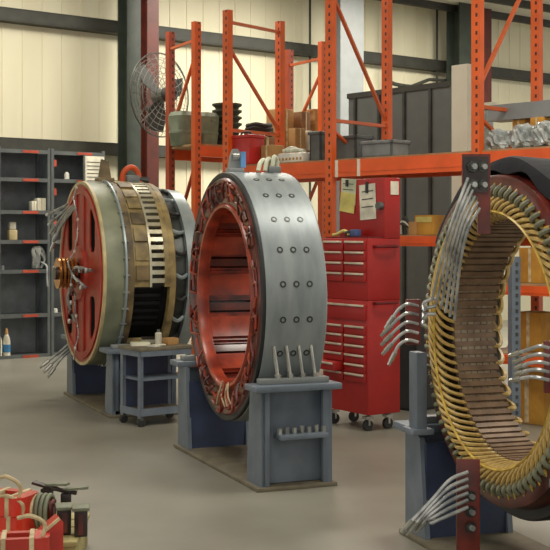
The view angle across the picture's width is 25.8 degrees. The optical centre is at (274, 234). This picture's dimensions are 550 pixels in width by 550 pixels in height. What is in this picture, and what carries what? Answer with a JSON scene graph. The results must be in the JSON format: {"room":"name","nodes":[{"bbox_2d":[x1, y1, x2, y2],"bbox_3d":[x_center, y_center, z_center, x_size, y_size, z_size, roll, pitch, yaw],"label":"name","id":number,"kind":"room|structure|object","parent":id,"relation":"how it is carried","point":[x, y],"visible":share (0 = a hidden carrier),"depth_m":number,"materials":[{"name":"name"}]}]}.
{"room":"motor repair workshop","nodes":[
{"label":"motor repair workshop","id":0,"kind":"room"},
{"bbox_2d":[118,0,140,179],"bbox_3d":[-2.034,-1.210,17.102,0.379,5.620,0.310,0,0,-37],"label":"trim","id":1,"kind":"structure","parent":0,"point":[129,11],"depth_m":17.02,"materials":[{"name":"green metal"}]},
{"bbox_2d":[0,320,549,549],"bbox_3d":[0.000,1.650,12.000,24.000,0.100,30.000,0,0,0],"label":"floor","id":2,"kind":"structure","parent":0,"point":[144,492],"depth_m":7.70,"materials":[{"name":"concrete"}]},
{"bbox_2d":[0,146,49,359],"bbox_3d":[-3.368,0.234,15.751,0.735,2.747,0.384,0,0,-36],"label":"shelving","id":3,"kind":"object","parent":2,"relation":"on","point":[24,173],"visible":0.95,"depth_m":15.93,"materials":[{"name":"grey metal"}]},
{"bbox_2d":[2,328,10,355],"bbox_3d":[-3.472,1.383,15.516,0.104,0.360,0.103,0,0,-36],"label":"bottle","id":4,"kind":"object","parent":3,"relation":"on","point":[6,346],"visible":1,"depth_m":15.48,"materials":[{"name":"white plastic"}]},
{"bbox_2d":[7,222,16,239],"bbox_3d":[-3.422,-0.050,15.626,0.120,0.240,0.090,0,0,-36],"label":"jar","id":5,"kind":"object","parent":3,"relation":"on","point":[11,233],"visible":1,"depth_m":15.59,"materials":[{"name":"plastic"}]},
{"bbox_2d":[29,201,36,209],"bbox_3d":[-3.183,-0.381,15.774,0.070,0.133,0.103,0,0,-36],"label":"carton","id":6,"kind":"object","parent":3,"relation":"on","point":[32,204],"visible":0.94,"depth_m":15.74,"materials":[{"name":"white cardboard"}]},
{"bbox_2d":[31,246,47,286],"bbox_3d":[-3.088,0.408,15.777,0.226,0.536,0.137,0,0,-6],"label":"cable bundle","id":7,"kind":"object","parent":3,"relation":"hanging from","point":[36,252],"visible":1,"depth_m":15.75,"materials":[{"name":"grey plastic"}]},
{"bbox_2d":[34,198,45,210],"bbox_3d":[-3.103,-0.401,15.832,0.120,0.173,0.123,0,0,-36],"label":"carton","id":8,"kind":"object","parent":3,"relation":"on","point":[41,202],"visible":0.88,"depth_m":15.78,"materials":[{"name":"cardboard"}]},
{"bbox_2d":[0,514,49,549],"bbox_3d":[-1.148,1.418,5.360,0.280,0.376,0.172,0,0,-10],"label":"coil","id":9,"kind":"object","parent":2,"relation":"on","point":[32,539],"visible":1,"depth_m":5.30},
{"bbox_2d":[35,513,62,549],"bbox_3d":[-1.029,1.439,5.468,0.107,0.322,0.125,0,0,-20],"label":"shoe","id":10,"kind":"object","parent":2,"relation":"on","point":[54,524],"visible":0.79,"depth_m":5.42,"materials":[{"name":"red"}]},
{"bbox_2d":[56,513,89,549],"bbox_3d":[-1.305,1.520,5.907,0.720,0.160,0.600,0,0,-3],"label":"wooden pallet","id":11,"kind":"object","parent":2,"relation":"on","point":[70,542],"visible":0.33,"depth_m":5.75,"materials":[{"name":"yellow wood"}]},
{"bbox_2d":[0,474,37,530],"bbox_3d":[-1.297,1.297,5.850,0.280,0.298,0.232,0,0,18],"label":"coil","id":12,"kind":"object","parent":11,"relation":"on","point":[9,523],"depth_m":5.74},
{"bbox_2d":[29,492,55,528],"bbox_3d":[-1.157,1.348,5.860,0.170,0.182,0.152,0,0,10],"label":"coil","id":13,"kind":"object","parent":11,"relation":"on","point":[43,504],"visible":0.57,"depth_m":5.81,"materials":[{"name":"beige metal"}]},
{"bbox_2d":[32,480,69,493],"bbox_3d":[-1.126,1.339,6.018,0.185,0.201,0.055,0,0,15],"label":"strap","id":14,"kind":"object","parent":11,"relation":"on","point":[46,487],"visible":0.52,"depth_m":6.00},
{"bbox_2d":[55,502,71,534],"bbox_3d":[-1.020,1.372,5.800,0.082,0.136,0.115,0,0,-14],"label":"steel pole","id":15,"kind":"object","parent":11,"relation":"on","point":[63,509],"visible":0.83,"depth_m":5.76,"materials":[{"name":"metal"}]},
{"bbox_2d":[51,485,88,501],"bbox_3d":[-1.028,1.349,6.004,0.185,0.181,0.055,0,0,-5],"label":"strap","id":16,"kind":"object","parent":11,"relation":"on","point":[66,493],"visible":0.6,"depth_m":5.98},
{"bbox_2d":[72,503,89,536],"bbox_3d":[-0.931,1.369,5.760,0.082,0.141,0.115,0,0,-8],"label":"steel pole","id":17,"kind":"object","parent":11,"relation":"on","point":[80,510],"visible":1,"depth_m":5.71,"materials":[{"name":"black metal"}]},
{"bbox_2d":[42,149,104,355],"bbox_3d":[-2.739,0.234,16.207,0.792,2.747,0.384,0,0,-36],"label":"shelving","id":18,"kind":"object","parent":2,"relation":"on","point":[61,162],"visible":0.35,"depth_m":16.27,"materials":[{"name":"grey metal"}]},
{"bbox_2d":[64,172,68,178],"bbox_3d":[-2.784,-0.791,16.041,0.070,0.110,0.068,0,0,0],"label":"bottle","id":19,"kind":"object","parent":18,"relation":"on","point":[66,175],"visible":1,"depth_m":16.02,"materials":[{"name":"plastic"}]},
{"bbox_2d":[83,154,103,180],"bbox_3d":[-2.438,-0.815,16.144,0.318,0.530,0.020,0,0,-36],"label":"paper sheets","id":20,"kind":"object","parent":18,"relation":"hanging from","point":[91,164],"visible":0.58,"depth_m":16.12,"materials":[{"name":"white paper"}]},
{"bbox_2d":[61,334,177,417],"bbox_3d":[-1.486,1.282,11.393,0.690,0.636,1.820,0,0,-23],"label":"stand","id":21,"kind":"object","parent":2,"relation":"on","point":[96,387],"visible":0.24,"depth_m":11.42,"materials":[{"name":"grey metal"}]},
{"bbox_2d":[39,159,195,377],"bbox_3d":[-1.512,0.345,11.382,1.187,2.117,1.760,0,0,-23],"label":"generator rotor","id":22,"kind":"object","parent":21,"relation":"on","point":[121,273],"visible":0.93,"depth_m":10.88,"materials":[{"name":"metal"}]},
{"bbox_2d":[141,0,158,187],"bbox_3d":[-1.742,-1.210,16.696,0.246,5.620,0.220,0,0,-37],"label":"trim","id":23,"kind":"structure","parent":2,"relation":"on","point":[149,8],"depth_m":16.66,"materials":[{"name":"brown metal"}]},
{"bbox_2d":[129,52,188,137],"bbox_3d":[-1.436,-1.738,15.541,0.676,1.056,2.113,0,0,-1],"label":"wall fan","id":24,"kind":"object","parent":23,"relation":"attached to","point":[155,120],"visible":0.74,"depth_m":14.81,"materials":[{"name":"metal"}]},
{"bbox_2d":[118,343,192,426],"bbox_3d":[-1.019,1.270,10.252,0.530,0.660,0.360,0,0,-37],"label":"cart","id":25,"kind":"object","parent":2,"relation":"on","point":[147,375],"visible":0.77,"depth_m":10.25,"materials":[{"name":"grey metal"}]},
{"bbox_2d":[130,341,149,345],"bbox_3d":[-1.148,0.926,10.224,0.160,0.028,0.110,0,0,-14],"label":"notebook","id":26,"kind":"object","parent":25,"relation":"on","point":[142,343],"visible":1,"depth_m":10.18,"materials":[{"name":"paper"}]},
{"bbox_2d":[120,403,177,416],"bbox_3d":[-1.020,1.480,10.248,0.506,0.060,0.336,0,0,-37],"label":"shelf","id":27,"kind":"object","parent":25,"relation":"attached to","point":[149,409],"depth_m":10.14,"materials":[{"name":"grey metal"}]},
{"bbox_2d":[124,372,177,380],"bbox_3d":[-1.019,1.210,10.252,0.450,0.020,0.300,0,0,-37],"label":"shelf","id":28,"kind":"object","parent":25,"relation":"attached to","point":[128,376],"depth_m":10.23,"materials":[{"name":"grey metal"}]},
{"bbox_2d":[147,344,165,346],"bbox_3d":[-0.991,0.932,10.151,0.133,0.016,0.132,0,0,30],"label":"crumpled paper","id":29,"kind":"object","parent":25,"relation":"on","point":[152,345],"visible":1,"depth_m":10.11,"materials":[{"name":"white paper"}]},
{"bbox_2d":[155,329,161,343],"bbox_3d":[-1.006,0.877,10.368,0.060,0.125,0.059,0,0,0],"label":"bottle","id":30,"kind":"object","parent":25,"relation":"on","point":[158,335],"visible":0.97,"depth_m":10.35,"materials":[{"name":"white plastic"}]},
{"bbox_2d":[162,337,178,344],"bbox_3d":[-0.896,0.910,10.288,0.110,0.060,0.100,0,0,-37],"label":"box","id":31,"kind":"object","parent":25,"relation":"on","point":[167,340],"visible":0.94,"depth_m":10.25,"materials":[{"name":"cardboard"}]},
{"bbox_2d":[165,21,324,372],"bbox_3d":[-0.347,-0.375,14.240,2.276,3.950,0.856,0,0,-43],"label":"rack","id":32,"kind":"object","parent":2,"relation":"on","point":[196,152],"visible":0.43,"depth_m":13.87,"materials":[{"name":"orange metal"}]},
{"bbox_2d":[168,111,190,146],"bbox_3d":[-1.054,-1.211,13.717,0.265,0.390,0.315,0,0,-43],"label":"tub","id":33,"kind":"object","parent":32,"relation":"on","point":[179,122],"visible":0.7,"depth_m":13.60,"materials":[{"name":"grey plastic"}]},
{"bbox_2d":[201,112,218,143],"bbox_3d":[-0.811,-1.216,13.947,0.265,0.400,0.315,0,0,-43],"label":"tub","id":34,"kind":"object","parent":32,"relation":"on","point":[209,120],"visible":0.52,"depth_m":13.82,"materials":[{"name":"grey plastic"}]},
{"bbox_2d":[264,137,274,144],"bbox_3d":[-0.192,-1.095,14.449,0.340,0.158,0.303,0,0,-43],"label":"cardboard box","id":35,"kind":"object","parent":32,"relation":"on","point":[268,140],"visible":0.15,"depth_m":14.36,"materials":[{"name":"brown cardboard"}]},
{"bbox_2d":[244,122,273,136],"bbox_3d":[-0.193,-1.267,14.450,0.400,0.165,0.319,0,0,-43],"label":"coil","id":36,"kind":"object","parent":35,"relation":"on","point":[255,126],"visible":0.62,"depth_m":14.31,"materials":[{"name":"rubber"}]},
{"bbox_2d":[266,109,293,147],"bbox_3d":[0.062,-1.278,14.719,0.240,0.523,0.243,0,0,-43],"label":"cardboard box","id":37,"kind":"object","parent":32,"relation":"on","point":[289,114],"visible":0.29,"depth_m":14.65,"materials":[{"name":"brown cardboard"}]},
{"bbox_2d":[289,128,304,148],"bbox_3d":[0.265,-1.147,14.399,0.170,0.263,0.123,0,0,-43],"label":"cardboard box","id":38,"kind":"object","parent":32,"relation":"on","point":[296,135],"visible":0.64,"depth_m":14.35,"materials":[{"name":"brown cardboard"}]},
{"bbox_2d":[294,112,309,130],"bbox_3d":[0.310,-1.268,14.849,0.150,0.503,0.223,0,0,-43],"label":"cardboard box","id":39,"kind":"object","parent":32,"relation":"on","point":[301,119],"visible":0.38,"depth_m":14.77,"materials":[{"name":"brown cardboard"}]},
{"bbox_2d":[305,130,314,150],"bbox_3d":[0.412,-1.137,14.499,0.120,0.243,0.123,0,0,-43],"label":"carton","id":40,"kind":"object","parent":32,"relation":"on","point":[307,137],"visible":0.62,"depth_m":14.44,"materials":[{"name":"cardboard"}]},
{"bbox_2d":[306,109,317,130],"bbox_3d":[0.476,-1.292,14.999,0.140,0.553,0.223,0,0,-43],"label":"cardboard box","id":41,"kind":"object","parent":32,"relation":"on","point":[313,112],"visible":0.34,"depth_m":14.90,"materials":[{"name":"brown cardboard"}]},
{"bbox_3d":[-0.566,-1.053,14.150,0.356,0.074,0.356,0,0,0],"label":"tray","id":42,"kind":"object","parent":32,"relation":"on","visible":0},
{"bbox_2d":[217,135,233,141],"bbox_3d":[-0.566,-1.129,14.150,0.356,0.074,0.356,0,0,0],"label":"tray","id":43,"kind":"object","parent":42,"relation":"on","point":[220,137],"visible":0.15,"depth_m":14.02,"materials":[{"name":"black plastic"}]},
{"bbox_2d":[218,128,238,134],"bbox_3d":[-0.566,-1.205,14.150,0.356,0.074,0.356,0,0,0],"label":"tray","id":44,"kind":"object","parent":43,"relation":"on","point":[220,131],"visible":0.21,"depth_m":14.03,"materials":[{"name":"black plastic"}]},
{"bbox_2d":[218,122,241,128],"bbox_3d":[-0.566,-1.281,14.150,0.356,0.074,0.356,0,0,0],"label":"tray","id":45,"kind":"object","parent":44,"relation":"on","point":[236,125],"visible":0.34,"depth_m":14.04,"materials":[{"name":"black plastic"}]},
{"bbox_2d":[219,115,241,121],"bbox_3d":[-0.566,-1.357,14.150,0.356,0.074,0.356,0,0,0],"label":"tray","id":46,"kind":"object","parent":45,"relation":"on","point":[235,118],"visible":0.34,"depth_m":14.03,"materials":[{"name":"black plastic"}]},
{"bbox_2d":[212,109,241,115],"bbox_3d":[-0.566,-1.433,14.150,0.356,0.074,0.356,0,0,0],"label":"tray","id":47,"kind":"object","parent":46,"relation":"on","point":[236,112],"visible":0.52,"depth_m":14.04,"materials":[{"name":"black plastic"}]},
{"bbox_2d":[212,102,241,108],"bbox_3d":[-0.566,-1.509,14.150,0.356,0.074,0.356,0,0,0],"label":"tray","id":48,"kind":"object","parent":47,"relation":"on","point":[215,105],"visible":0.52,"depth_m":14.04,"materials":[{"name":"black plastic"}]},
{"bbox_2d":[170,345,341,492],"bbox_3d":[-0.184,1.149,8.355,0.590,0.902,1.820,0,0,-22],"label":"stand","id":49,"kind":"object","parent":2,"relation":"on","point":[285,443],"visible":0.71,"depth_m":7.66,"materials":[{"name":"grey metal"}]},
{"bbox_2d":[189,149,326,420],"bbox_3d":[-0.148,0.342,8.373,0.518,1.877,1.716,0,0,-20],"label":"motor stator","id":50,"kind":"object","parent":49,"relation":"on","point":[258,279],"visible":0.93,"depth_m":7.90,"materials":[{"name":"metal"}]},
{"bbox_2d":[309,0,310,195],"bbox_3d":[0.570,-1.210,19.540,0.036,5.580,0.036,0,0,0],"label":"conduit pipe","id":51,"kind":"object","parent":2,"relation":"on","point":[309,0],"visible":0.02,"depth_m":19.52,"materials":[{"name":"metal"}]},
{"bbox_2d":[320,178,399,430],"bbox_3d":[0.689,0.557,9.993,0.462,2.085,0.685,0,0,-34],"label":"tool chest","id":52,"kind":"object","parent":2,"relation":"on","point":[363,272],"visible":0.84,"depth_m":9.86,"materials":[{"name":"metal"}]},
{"bbox_2d":[332,229,349,235],"bbox_3d":[0.559,-0.018,10.135,0.047,0.062,0.260,0,0,-34],"label":"pliers","id":53,"kind":"object","parent":52,"relation":"on","point":[343,230],"visible":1,"depth_m":10.13,"materials":[{"name":"plastic"}]},
{"bbox_2d":[345,229,360,236],"bbox_3d":[0.647,-0.016,10.005,0.060,0.060,0.165,0,0,-34],"label":"tool","id":54,"kind":"object","parent":52,"relation":"on","point":[353,232],"visible":1,"depth_m":9.95,"materials":[{"name":"blue plastic"}]},
{"bbox_2d":[223,0,549,366],"bbox_3d":[1.516,-0.550,11.144,1.058,4.300,5.135,0,0,-45],"label":"rack","id":55,"kind":"object","parent":2,"relation":"on","point":[330,170],"visible":0.36,"depth_m":11.47,"materials":[{"name":"orange metal"}]},
{"bbox_2d":[232,131,264,164],"bbox_3d":[-0.303,-0.906,12.550,0.240,0.361,0.350,0,0,-44],"label":"bucket","id":56,"kind":"object","parent":55,"relation":"on","point":[251,144],"visible":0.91,"depth_m":12.42,"materials":[{"name":"plastic"}]},
{"bbox_2d":[261,145,283,163],"bbox_3d":[-0.027,-0.828,12.419,0.173,0.203,0.170,0,0,-44],"label":"cardboard box","id":57,"kind":"object","parent":55,"relation":"on","point":[266,150],"visible":0.59,"depth_m":12.36,"materials":[{"name":"brown cardboard"}]},
{"bbox_2d":[278,152,309,162],"bbox_3d":[0.221,-0.776,12.148,0.205,0.100,0.360,0,0,-44],"label":"tray","id":58,"kind":"object","parent":55,"relation":"on","point":[300,156],"visible":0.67,"depth_m":12.03,"materials":[{"name":"plastic"}]},
{"bbox_2d":[282,146,305,152],"bbox_3d":[0.202,-0.864,12.185,0.296,0.084,0.097,0,0,37],"label":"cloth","id":59,"kind":"object","parent":58,"relation":"on","point":[291,149],"visible":0.88,"depth_m":12.18,"materials":[{"name":"white fabric"}]},
{"bbox_2d":[308,131,324,160],"bbox_3d":[0.469,-0.876,11.980,0.230,0.300,0.180,0,0,-44],"label":"crate","id":60,"kind":"object","parent":55,"relation":"on","point":[317,138],"visible":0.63,"depth_m":11.90,"materials":[{"name":"grey plastic"}]},
{"bbox_2d":[336,135,373,158],"bbox_3d":[0.773,-0.846,11.750,0.270,0.240,0.290,0,0,-44],"label":"crate","id":61,"kind":"object","parent":55,"relation":"on","point":[352,149],"visible":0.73,"depth_m":11.64,"materials":[{"name":"grey plastic"}]},
{"bbox_2d":[359,139,410,156],"bbox_3d":[1.040,-0.806,11.350,0.290,0.160,0.410,0,0,-44],"label":"crate","id":62,"kind":"object","parent":55,"relation":"on","point":[390,147],"visible":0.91,"depth_m":11.23,"materials":[{"name":"grey plastic"}]},
{"bbox_2d":[400,216,409,233],"bbox_3d":[1.196,-0.093,11.054,0.183,0.174,0.066,0,0,38],"label":"cable tangle","id":63,"kind":"object","parent":55,"relation":"on","point":[404,223],"visible":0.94,"depth_m":11.04,"materials":[{"name":"white plastic"}]},
{"bbox_2d":[409,222,417,234],"bbox_3d":[1.302,-0.061,11.000,0.140,0.120,0.090,0,0,-44],"label":"cardboard box","id":64,"kind":"object","parent":55,"relation":"on","point":[413,226],"visible":0.62,"depth_m":10.94,"materials":[{"name":"brown cardboard"}]},
{"bbox_2d":[415,215,444,234],"bbox_3d":[1.413,-0.091,10.949,0.184,0.180,0.220,0,0,-44],"label":"cardboard box","id":65,"kind":"object","parent":55,"relation":"on","point":[427,224],"visible":0.81,"depth_m":10.86,"materials":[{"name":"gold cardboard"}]},
{"bbox_2d":[485,128,510,148],"bbox_3d":[1.925,-0.821,10.352,0.223,0.188,0.192,0,0,0],"label":"wrapped part","id":66,"kind":"object","parent":55,"relation":"on","point":[498,138],"visible":0.84,"depth_m":10.29,"materials":[{"name":"silver metal"}]},
{"bbox_2d":[512,119,529,129],"bbox_3d":[2.179,-0.870,10.549,0.143,0.288,0.130,0,0,-44],"label":"cardboard box","id":67,"kind":"object","parent":55,"relation":"on","point":[519,121],"visible":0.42,"depth_m":10.50,"materials":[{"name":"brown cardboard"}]},
{"bbox_2d":[508,123,534,147],"bbox_3d":[2.089,-0.838,10.119,0.239,0.221,0.211,0,0,-17],"label":"wrapped part","id":68,"kind":"object","parent":55,"relation":"on","point":[519,136],"visible":0.84,"depth_m":10.04,"materials":[{"name":"silver metal"}]},
{"bbox_2d":[519,247,549,282],"bbox_3d":[2.248,0.258,10.299,0.223,0.303,0.220,0,0,-44],"label":"cardboard box","id":69,"kind":"object","parent":55,"relation":"on","point":[531,270],"visible":0.53,"depth_m":10.21,"materials":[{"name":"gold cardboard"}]},
{"bbox_2d":[521,311,549,351],"bbox_3d":[2.239,0.823,10.299,0.243,0.333,0.260,0,0,-44],"label":"cardboard box","id":70,"kind":"object","parent":55,"relation":"on","point":[535,325],"visible":0.61,"depth_m":10.19,"materials":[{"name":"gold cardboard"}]},
{"bbox_2d":[529,120,549,146],"bbox_3d":[2.227,-0.837,9.904,0.233,0.220,0.215,0,0,-34],"label":"wrapped part","id":71,"kind":"object","parent":55,"relation":"on","point":[540,134],"visible":0.96,"depth_m":9.83,"materials":[{"name":"silver metal"}]},
{"bbox_2d":[530,117,549,125],"bbox_3d":[2.293,-0.870,10.349,0.143,0.288,0.130,0,0,-44],"label":"cardboard box","id":72,"kind":"object","parent":55,"relation":"on","point":[533,121],"visible":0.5,"depth_m":10.30,"materials":[{"name":"orange cardboard"}]},
{"bbox_2d":[488,100,549,122],"bbox_3d":[2.301,-1.083,10.420,0.202,0.140,0.950,0,0,-44],"label":"channel","id":73,"kind":"object","parent":72,"relation":"on","point":[523,110],"visible":0.78,"depth_m":10.44,"materials":[{"name":"grey paint"}]},
{"bbox_2d":[400,309,434,410],"bbox_3d":[1.267,1.150,11.100,0.370,0.900,0.390,0,0,-44],"label":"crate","id":74,"kind":"object","parent":2,"relation":"on","point":[404,349],"visible":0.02,"depth_m":10.94,"materials":[{"name":"black metal"}]},
{"bbox_2d":[436,10,437,77],"bbox_3d":[2.868,-1.210,21.247,0.040,5.580,0.040,0,0,0],"label":"conduit pipe","id":75,"kind":"object","parent":2,"relation":"on","point":[436,10],"visible":0.02,"depth_m":21.23,"materials":[{"name":"grey metal"}]},
{"bbox_2d":[446,2,470,80],"bbox_3d":[3.300,-1.210,20.996,0.582,5.620,0.360,0,0,-37],"label":"column","id":76,"kind":"structure","parent":2,"relation":"on","point":[458,24],"depth_m":20.95,"materials":[{"name":"green metal"}]},
{"bbox_2d":[393,414,549,549],"bbox_3d":[1.200,1.282,5.702,0.610,0.636,1.820,0,0,-18],"label":"stand","id":77,"kind":"object","parent":2,"relation":"on","point":[429,463],"visible":0.41,"depth_m":6.26,"materials":[{"name":"grey metal"}]},
{"bbox_2d":[380,154,549,549],"bbox_3d":[0.977,0.535,5.631,0.960,1.790,1.684,0,0,-18],"label":"wound stator","id":78,"kind":"object","parent":77,"relation":"on","point":[493,213],"visible":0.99,"depth_m":5.93,"materials":[{"name":"gold metal"}]},
{"bbox_2d":[435,156,549,243],"bbox_3d":[1.202,-0.156,5.796,0.370,0.433,1.266,0,0,-18],"label":"blanket","id":79,"kind":"object","parent":78,"relation":"on","point":[537,169],"visible":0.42,"depth_m":5.48,"materials":[{"name":"black fabric"}]},
{"bbox_2d":[484,8,491,102],"bbox_3d":[3.683,-1.210,21.347,0.367,5.620,0.210,0,0,-37],"label":"column","id":80,"kind":"structure","parent":2,"relation":"on","point":[487,12],"depth_m":21.31,"materials":[{"name":"brown metal"}]},
{"bbox_2d":[484,102,496,149],"bbox_3d":[2.346,0.055,13.600,0.100,3.090,0.340,0,0,-41],"label":"wall","id":81,"kind":"structure","parent":2,"relation":"on","point":[486,131],"depth_m":13.50,"materials":[{"name":"white paint"}]},
{"bbox_2d":[508,257,520,426],"bbox_3d":[1.783,0.880,8.920,0.160,1.440,0.160,0,0,-11],"label":"post","id":82,"kind":"object","parent":2,"relation":"on","point":[514,280],"visible":0.61,"depth_m":8.90,"materials":[{"name":"grey metal"}]},
{"bbox_2d":[521,366,549,425],"bbox_3d":[2.256,1.349,10.299,0.343,0.503,0.340,0,0,-44],"label":"cardboard box","id":83,"kind":"object","parent":2,"relation":"on","point":[535,403],"visible":0.35,"depth_m":10.13,"materials":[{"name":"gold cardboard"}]},
{"bbox_2d":[0,0,549,339],"bbox_3d":[-0.593,-1.300,18.933,20.000,5.800,0.209,0,0,-37],"label":"wall","id":84,"kind":"structure","parent":0,"point":[56,84],"depth_m":18.41,"materials":[{"name":"beige metal"}]},
{"bbox_2d":[0,137,164,157],"bbox_3d":[-0.475,-1.240,18.777,20.000,0.170,0.200,0,0,-37],"label":"trim","id":85,"kind":"structure","parent":84,"relation":"attached to","point":[111,149],"depth_m":16.78,"materials":[{"name":"grey metal"}]},
{"bbox_2d":[0,6,549,84],"bbox_3d":[-0.475,-3.000,18.777,20.000,0.180,0.200,0,0,-37],"label":"wall beam","id":86,"kind":"structure","parent":84,"relation":"attached to","point":[7,14],"depth_m":18.38,"materials":[{"name":"grey metal"}]},
{"bbox_2d":[336,0,363,232],"bbox_3d":[1.116,-1.210,18.975,0.536,5.620,0.360,0,0,-37],"label":"trim","id":87,"kind":"structure","parent":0,"point":[349,74],"depth_m":18.86,"materials":[{"name":"grey metal"}]},
{"bbox_2d":[347,81,451,309],"bbox_3d":[1.429,-0.045,13.800,0.120,3.290,1.605,0,0,-41],"label":"wall partition","id":88,"kind":"structure","parent":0,"point":[422,113],"depth_m":13.53,"materials":[{"name":"grey metal"}]},
{"bbox_2d":[392,78,445,86],"bbox_3d":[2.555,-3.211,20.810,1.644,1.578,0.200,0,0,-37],"label":"pipe","id":89,"kind":"object","parent":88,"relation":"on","point":[427,79],"visible":0.09,"depth_m":20.70,"materials":[{"name":"grey metal"}]},
{"bbox_2d":[452,64,470,200],"bbox_3d":[2.037,-0.120,13.000,0.120,3.440,0.220,0,0,-41],"label":"column","id":90,"kind":"structure","parent":88,"relation":"attached to","point":[461,74],"depth_m":12.95,"materials":[{"name":"white paint"}]},
{"bbox_2d":[376,0,549,19],"bbox_3d":[0.000,-4.070,12.000,24.000,0.100,30.000,0,0,0],"label":"ceiling","id":91,"kind":"structure","parent":0,"point":[495,7],"depth_m":21.20,"materials":[{"name":"white paint"}]},
{"bbox_2d":[377,0,549,27],"bbox_3d":[0.564,-3.960,19.060,20.000,0.120,0.080,0,0,-37],"label":"beam","id":92,"kind":"structure","parent":91,"relation":"attached to","point":[427,4],"depth_m":20.87,"materials":[{"name":"metal"}]},
{"bbox_2d":[484,0,549,12],"bbox_3d":[1.166,-3.960,18.261,20.000,0.120,0.080,0,0,-37],"label":"trim","id":93,"kind":"structure","parent":91,"relation":"attached to","point":[524,4],"depth_m":20.50,"materials":[{"name":"metal"}]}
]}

